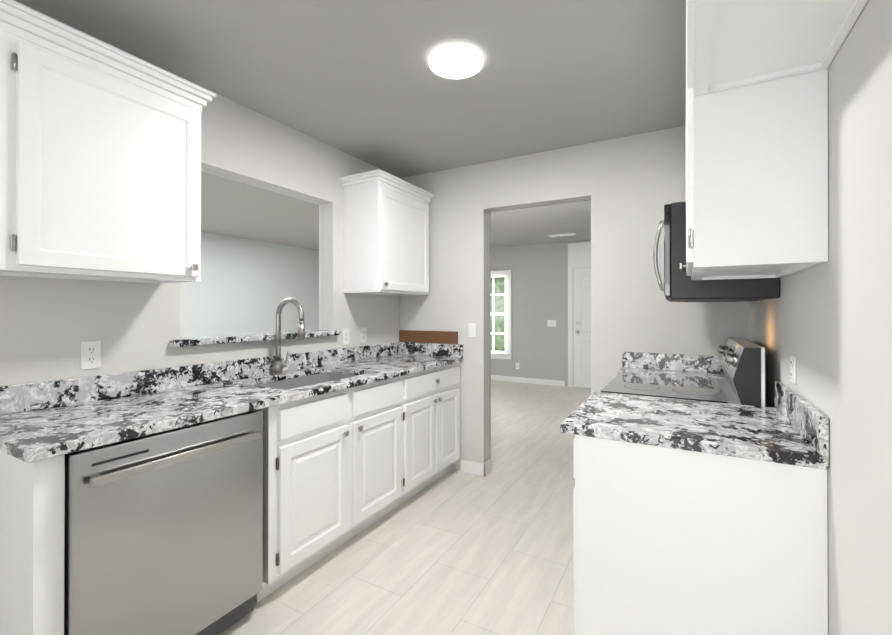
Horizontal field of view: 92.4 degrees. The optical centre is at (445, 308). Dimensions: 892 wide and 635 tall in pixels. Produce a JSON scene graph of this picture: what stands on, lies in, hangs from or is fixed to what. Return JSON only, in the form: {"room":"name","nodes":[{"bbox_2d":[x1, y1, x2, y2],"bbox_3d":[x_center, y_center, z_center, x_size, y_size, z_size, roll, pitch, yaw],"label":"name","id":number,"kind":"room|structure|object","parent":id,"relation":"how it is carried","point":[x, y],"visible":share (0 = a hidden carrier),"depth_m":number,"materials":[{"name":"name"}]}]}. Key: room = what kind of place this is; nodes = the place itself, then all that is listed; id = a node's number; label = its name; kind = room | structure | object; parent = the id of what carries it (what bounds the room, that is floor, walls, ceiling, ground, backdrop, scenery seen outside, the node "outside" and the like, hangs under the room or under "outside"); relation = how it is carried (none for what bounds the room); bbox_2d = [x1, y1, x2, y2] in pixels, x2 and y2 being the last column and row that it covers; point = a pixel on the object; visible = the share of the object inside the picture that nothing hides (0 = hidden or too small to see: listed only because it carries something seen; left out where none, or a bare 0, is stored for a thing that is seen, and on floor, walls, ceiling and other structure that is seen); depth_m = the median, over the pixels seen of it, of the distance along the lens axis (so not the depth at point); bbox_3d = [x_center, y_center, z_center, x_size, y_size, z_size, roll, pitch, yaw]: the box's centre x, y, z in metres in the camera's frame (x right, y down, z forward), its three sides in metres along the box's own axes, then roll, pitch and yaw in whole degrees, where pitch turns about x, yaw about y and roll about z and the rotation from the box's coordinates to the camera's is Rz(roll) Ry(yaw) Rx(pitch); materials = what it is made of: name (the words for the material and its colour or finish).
{"room":"kitchen","nodes":[
{"label":"kitchen","id":0,"kind":"room"},
{"bbox_2d":[0,0,399,385],"bbox_3d":[-1.593,0.078,1.818,0.120,2.500,4.870,0,0,29],"label":"wall","id":1,"kind":"structure","parent":0,"point":[48,326],"depth_m":2.26,"materials":[{"name":"white paint"}]},
{"bbox_2d":[81,341,100,369],"bbox_3d":[-1.514,0.198,1.825,0.009,0.118,0.072,0,0,29],"label":"outlet","id":2,"kind":"object","parent":1,"relation":"attached to","point":[90,354],"visible":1,"depth_m":1.82,"materials":[{"name":"white plastic"}]},
{"bbox_2d":[0,0,215,283],"bbox_3d":[-1.405,-0.547,1.652,0.368,0.850,0.848,0,0,29],"label":"upper cabinet","id":3,"kind":"object","parent":1,"relation":"attached to","point":[100,160],"visible":1,"depth_m":1.56,"materials":[{"name":"white wood"}]},
{"bbox_2d":[0,342,462,414],"bbox_3d":[-0.784,0.343,2.490,0.632,0.104,2.655,0,0,29],"label":"backsplash","id":4,"kind":"structure","parent":1,"relation":"attached to","point":[16,398],"depth_m":2.11,"materials":[{"name":"stone"}]},
{"bbox_2d":[399,330,457,343],"bbox_3d":[-0.158,0.242,3.654,0.579,0.104,0.018,0,0,29],"label":"cutting board","id":5,"kind":"object","parent":4,"relation":"on","point":[439,337],"visible":1,"depth_m":3.63,"materials":[{"name":"brown wood"}]},
{"bbox_2d":[170,330,340,346],"bbox_3d":[-1.126,0.173,2.633,0.198,0.035,1.150,0,0,29],"label":"sill","id":6,"kind":"structure","parent":1,"relation":"on","point":[206,340],"depth_m":2.43,"materials":[{"name":"white stone"}]},
{"bbox_2d":[342,328,348,344],"bbox_3d":[-0.748,0.209,3.195,0.009,0.118,0.072,0,0,29],"label":"outlet","id":7,"kind":"object","parent":1,"relation":"attached to","point":[345,336],"visible":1,"depth_m":3.19,"materials":[{"name":"white plastic"}]},
{"bbox_2d":[360,328,365,342],"bbox_3d":[-0.650,0.209,3.369,0.009,0.118,0.072,0,0,29],"label":"outlet","id":8,"kind":"object","parent":1,"relation":"attached to","point":[362,335],"visible":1,"depth_m":3.36,"materials":[{"name":"white plastic"}]},
{"bbox_2d":[340,169,434,295],"bbox_3d":[-0.437,-0.541,3.382,0.368,0.850,0.763,0,0,29],"label":"upper cabinet","id":9,"kind":"object","parent":1,"relation":"attached to","point":[385,233],"visible":1,"depth_m":3.14,"materials":[{"name":"white wood"}]},
{"bbox_2d":[180,170,320,336],"bbox_3d":[-1.684,0.078,1.800,0.018,2.500,4.990,0,0,29],"label":"wall","id":10,"kind":"structure","parent":0,"point":[245,286],"depth_m":2.64,"materials":[{"name":"white paint"}]},
{"bbox_2d":[17,0,685,250],"bbox_3d":[-0.639,-1.214,3.712,8.140,0.100,9.340,0,0,29],"label":"ceiling","id":11,"kind":"structure","parent":0,"point":[361,80],"depth_m":2.15,"materials":[{"name":"grey paint"}]},
{"bbox_2d":[429,43,482,78],"bbox_3d":[0.047,-1.158,2.010,0.252,0.026,0.252,0,0,29],"label":"recessed light","id":12,"kind":"object","parent":11,"relation":"in","point":[456,60],"visible":0.96,"depth_m":1.98,"materials":[{"name":"white plastic"}]},
{"bbox_2d":[548,233,576,236],"bbox_3d":[1.817,-1.146,6.669,0.420,0.014,0.160,0,0,29],"label":"ceiling vent","id":13,"kind":"object","parent":11,"relation":"in","point":[566,234],"visible":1,"depth_m":6.66,"materials":[{"name":"white metal"}]},
{"bbox_2d":[219,380,590,634],"bbox_3d":[-0.639,1.385,3.703,8.140,0.100,9.340,0,0,29],"label":"floor","id":14,"kind":"structure","parent":0,"point":[453,552],"depth_m":2.28,"materials":[{"name":"tile"}]},
{"bbox_2d":[0,403,287,634],"bbox_3d":[-1.218,0.879,1.724,0.619,0.900,0.847,0,0,29],"label":"base cabinet","id":15,"kind":"object","parent":14,"relation":"on","point":[32,494],"depth_m":1.27,"materials":[{"name":"white wood"}]},
{"bbox_2d":[0,354,462,462],"bbox_3d":[-0.782,0.413,2.489,0.635,0.035,2.655,0,0,29],"label":"countertop","id":16,"kind":"structure","parent":15,"relation":"on","point":[34,435],"depth_m":1.70,"materials":[{"name":"stone"}]},
{"bbox_2d":[223,380,232,384],"bbox_3d":[-1.140,0.385,2.233,0.044,0.019,0.044,0,0,29],"label":"button","id":17,"kind":"object","parent":16,"relation":"on","point":[227,382],"visible":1,"depth_m":2.22,"materials":[{"name":"grey metal"}]},
{"bbox_2d":[272,298,304,374],"bbox_3d":[-0.928,0.165,2.557,0.254,0.461,0.098,0,0,29],"label":"faucet","id":18,"kind":"object","parent":16,"relation":"on","point":[279,365],"visible":1,"depth_m":2.57,"materials":[{"name":"silver metal"}]},
{"bbox_2d":[254,372,358,388],"bbox_3d":[-0.783,0.597,2.491,0.482,0.330,0.772,0,0,29],"label":"sink","id":19,"kind":"object","parent":16,"relation":"in","point":[293,383],"visible":0.02,"depth_m":2.74,"materials":[{"name":"grey metal"}]},
{"bbox_2d":[64,410,262,634],"bbox_3d":[-1.195,0.881,1.691,0.632,0.893,0.661,0,0,29],"label":"dishwasher","id":20,"kind":"object","parent":14,"relation":"on","point":[163,532],"visible":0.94,"depth_m":1.50,"materials":[{"name":"silver metal"}]},
{"bbox_2d":[288,374,411,580],"bbox_3d":[-0.783,0.882,2.502,0.619,0.900,1.060,0,0,29],"label":"base cabinet","id":21,"kind":"object","parent":14,"relation":"on","point":[340,467],"depth_m":2.30,"materials":[{"name":"white wood"}]},
{"bbox_2d":[412,363,459,495],"bbox_3d":[-0.351,0.884,3.273,0.619,0.900,0.862,0,0,29],"label":"base cabinet","id":22,"kind":"object","parent":14,"relation":"on","point":[436,391],"depth_m":3.13,"materials":[{"name":"white wood"}]},
{"bbox_2d":[491,375,564,386],"bbox_3d":[0.096,1.303,8.496,4.498,0.100,0.012,0,0,29],"label":"baseboard","id":23,"kind":"structure","parent":14,"relation":"on","point":[493,377],"depth_m":7.71,"materials":[{"name":"white wood"}]},
{"bbox_2d":[600,337,764,406],"bbox_3d":[1.152,0.745,2.222,0.722,1.170,0.756,0,0,29],"label":"range","id":24,"kind":"object","parent":14,"relation":"on","point":[742,360],"visible":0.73,"depth_m":1.97,"materials":[{"name":"silver metal"}]},
{"bbox_2d":[573,435,827,634],"bbox_3d":[0.866,0.878,1.583,0.698,0.899,0.630,0,0,29],"label":"base cabinet","id":25,"kind":"object","parent":14,"relation":"on","point":[669,541],"visible":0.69,"depth_m":1.29,"materials":[{"name":"white wood"}]},
{"bbox_2d":[560,381,828,469],"bbox_3d":[0.858,0.357,1.578,0.705,0.140,0.646,0,0,29],"label":"countertop","id":26,"kind":"structure","parent":25,"relation":"on","point":[791,428],"depth_m":1.41,"materials":[{"name":"stone"}]},
{"bbox_3d":[1.460,0.882,2.620,0.674,0.899,0.233,0,0,29],"label":"filler panel","id":27,"kind":"object","parent":14,"relation":"on","visible":0},
{"bbox_2d":[617,352,725,378],"bbox_3d":[1.447,0.361,2.631,0.705,0.140,0.231,0,0,29],"label":"countertop","id":28,"kind":"structure","parent":27,"relation":"on","point":[683,364],"depth_m":2.72,"materials":[{"name":"stone"}]},
{"bbox_2d":[490,200,590,458],"bbox_3d":[1.255,0.083,3.027,3.910,2.500,0.018,0,0,29],"label":"wall","id":29,"kind":"structure","parent":0,"point":[539,274],"depth_m":3.31,"materials":[{"name":"grey paint"}]},
{"bbox_2d":[491,270,512,359],"bbox_3d":[0.649,0.115,8.171,1.300,1.655,0.050,0,0,29],"label":"room window","id":30,"kind":"structure","parent":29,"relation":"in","point":[501,314],"depth_m":7.97,"materials":[{"name":"white"}]},
{"bbox_2d":[547,320,555,326],"bbox_3d":[1.859,0.260,7.517,0.160,0.118,0.008,0,0,29],"label":"light switch","id":31,"kind":"object","parent":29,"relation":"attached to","point":[551,323],"visible":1,"depth_m":7.52,"materials":[{"name":"white plastic"}]},
{"bbox_2d":[568,242,590,387],"bbox_3d":[2.563,0.113,7.086,1.080,2.470,0.075,0,0,29],"label":"door","id":32,"kind":"structure","parent":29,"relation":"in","point":[579,314],"depth_m":7.28,"materials":[{"name":"white wood"}]},
{"bbox_2d":[400,126,748,470],"bbox_3d":[0.784,0.084,3.209,2.670,2.500,0.120,0,0,29],"label":"wall","id":33,"kind":"structure","parent":0,"point":[629,187],"depth_m":3.00,"materials":[{"name":"white paint"}]},
{"bbox_2d":[468,323,475,337],"bbox_3d":[0.209,0.174,3.452,0.072,0.118,0.016,0,0,29],"label":"light switch","id":34,"kind":"object","parent":33,"relation":"attached to","point":[471,329],"visible":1,"depth_m":3.45,"materials":[{"name":"white plastic"}]},
{"bbox_2d":[749,0,891,634],"bbox_3d":[0.708,0.073,0.462,0.120,2.500,4.750,0,0,29],"label":"wall","id":35,"kind":"structure","parent":0,"point":[828,325],"depth_m":0.96,"materials":[{"name":"white paint"}]},
{"bbox_2d":[653,201,779,301],"bbox_3d":[1.307,-0.251,2.139,0.465,0.428,0.754,0,0,29],"label":"microwave","id":36,"kind":"object","parent":35,"relation":"attached to","point":[680,285],"visible":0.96,"depth_m":1.86,"materials":[{"name":"black plastic"}]},
{"bbox_2d":[680,68,827,279],"bbox_3d":[1.014,-0.533,1.497,0.350,0.820,0.645,0,0,29],"label":"upper cabinet","id":37,"kind":"object","parent":35,"relation":"attached to","point":[756,180],"visible":0.73,"depth_m":1.21,"materials":[{"name":"white wood"}]},
{"bbox_2d":[686,0,867,96],"bbox_3d":[0.611,-0.790,0.777,0.350,0.310,1.000,0,0,29],"label":"upper cabinet","id":38,"kind":"object","parent":35,"relation":"attached to","point":[730,44],"visible":1,"depth_m":1.02,"materials":[{"name":"white wood"}]},
{"bbox_2d":[790,355,795,383],"bbox_3d":[1.210,0.212,1.492,0.009,0.095,0.070,0,0,29],"label":"outlet","id":39,"kind":"object","parent":35,"relation":"attached to","point":[792,369],"visible":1,"depth_m":1.48,"materials":[{"name":"white plastic"}]}
]}

